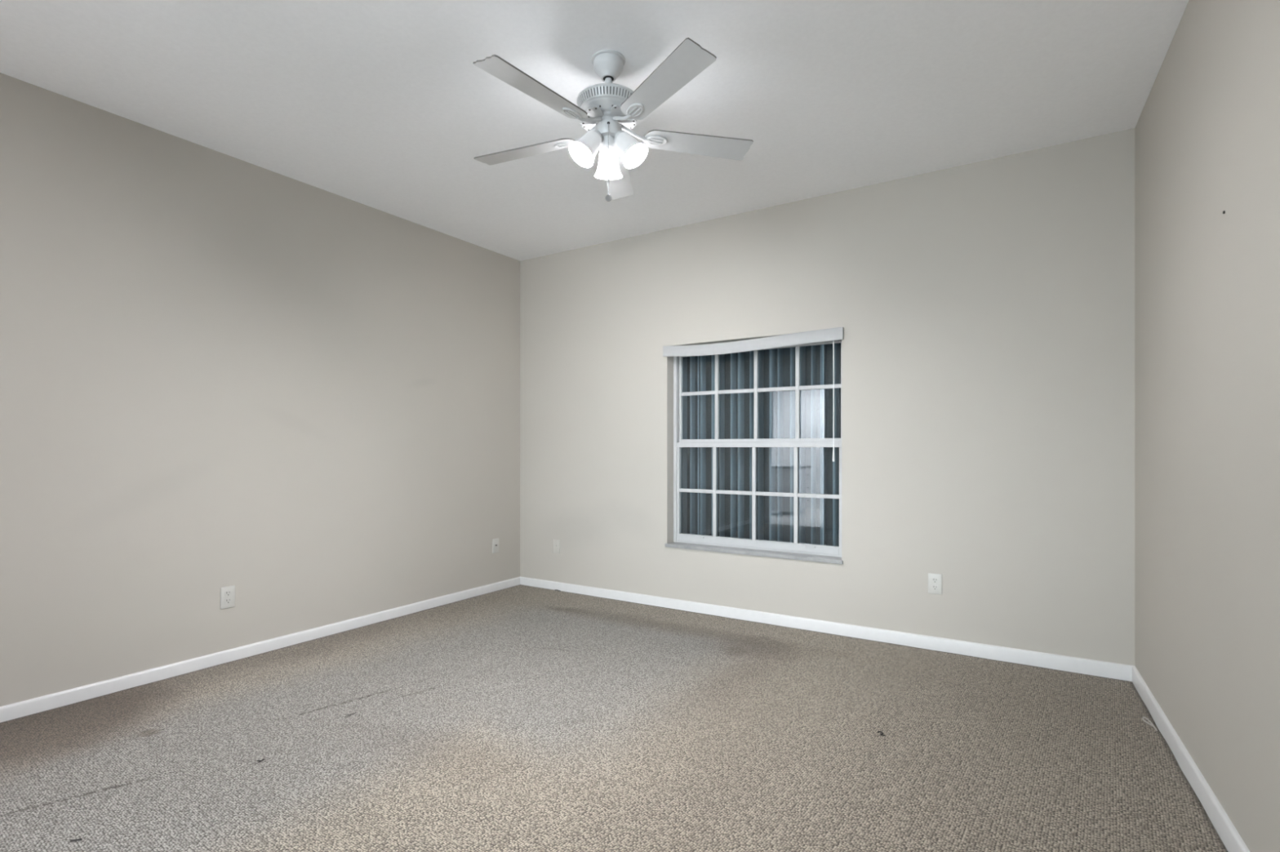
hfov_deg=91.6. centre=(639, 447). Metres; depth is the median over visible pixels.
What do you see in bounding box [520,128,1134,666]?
wall
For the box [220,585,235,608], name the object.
wall outlet
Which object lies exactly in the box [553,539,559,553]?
wall plate
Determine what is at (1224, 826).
baseboard
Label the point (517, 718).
floor
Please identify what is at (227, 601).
socket
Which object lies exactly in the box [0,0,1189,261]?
ceiling
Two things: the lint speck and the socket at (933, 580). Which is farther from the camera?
the socket at (933, 580)
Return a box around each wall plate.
[492,537,498,553]
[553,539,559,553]
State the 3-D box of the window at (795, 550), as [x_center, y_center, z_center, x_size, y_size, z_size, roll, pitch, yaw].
[0.761,-0.009,4.246,1.263,1.454,0.179,0,0,32]
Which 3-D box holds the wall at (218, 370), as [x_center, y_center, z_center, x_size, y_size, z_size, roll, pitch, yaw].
[-2.467,-0.213,3.185,0.200,2.740,5.100,0,0,32]
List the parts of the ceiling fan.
blade, blade, lamp shade, bulb, screw plate, screw plate, lamp shade, pull chain, screw plate, blade, screw plate, lamp shade, bulb, blade, blade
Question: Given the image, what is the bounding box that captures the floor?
[0,584,1227,851]
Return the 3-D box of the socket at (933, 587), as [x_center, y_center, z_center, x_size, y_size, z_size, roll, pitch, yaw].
[1.686,0.800,3.561,0.034,0.029,0.002,0,0,32]
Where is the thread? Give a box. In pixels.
[1142,716,1157,731]
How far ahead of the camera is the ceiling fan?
2.48 m
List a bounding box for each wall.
[0,72,519,706]
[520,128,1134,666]
[1134,0,1279,851]
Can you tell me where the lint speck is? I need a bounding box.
[70,838,81,842]
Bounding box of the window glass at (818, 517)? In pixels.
[681,342,840,546]
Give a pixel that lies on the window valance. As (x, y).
(837, 334)
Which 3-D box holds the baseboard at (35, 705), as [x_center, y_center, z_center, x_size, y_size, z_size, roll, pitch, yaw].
[-2.322,1.125,3.212,0.015,0.064,4.900,0,0,32]
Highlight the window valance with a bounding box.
[662,326,844,356]
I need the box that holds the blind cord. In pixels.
[832,340,835,462]
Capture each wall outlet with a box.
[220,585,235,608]
[928,573,942,595]
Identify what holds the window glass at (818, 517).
attached to the window at (795, 550)
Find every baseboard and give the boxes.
[0,577,519,722]
[520,576,1133,681]
[1132,666,1249,851]
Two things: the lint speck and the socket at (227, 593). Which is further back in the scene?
the socket at (227, 593)
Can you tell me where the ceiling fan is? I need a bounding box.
[472,37,753,201]
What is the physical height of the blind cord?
0.755 m
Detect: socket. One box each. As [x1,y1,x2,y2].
[224,590,231,596]
[224,598,231,604]
[931,577,937,582]
[931,585,937,590]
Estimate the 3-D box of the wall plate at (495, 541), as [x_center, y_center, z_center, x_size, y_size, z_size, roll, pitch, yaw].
[-1.164,0.793,5.037,0.015,0.115,0.070,0,0,32]
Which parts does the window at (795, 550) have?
sill, sash, sash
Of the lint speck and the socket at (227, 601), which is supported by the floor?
the lint speck
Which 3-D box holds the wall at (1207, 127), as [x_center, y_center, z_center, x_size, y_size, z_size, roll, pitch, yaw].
[1.259,-0.213,0.821,0.200,2.740,5.113,0,0,30]
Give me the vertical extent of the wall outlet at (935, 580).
0.116 m
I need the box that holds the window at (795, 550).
[664,341,843,564]
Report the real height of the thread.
0.010 m
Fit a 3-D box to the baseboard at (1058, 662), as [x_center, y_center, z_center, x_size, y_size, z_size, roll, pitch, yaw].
[0.713,1.119,4.178,4.106,0.077,0.015,0,0,32]

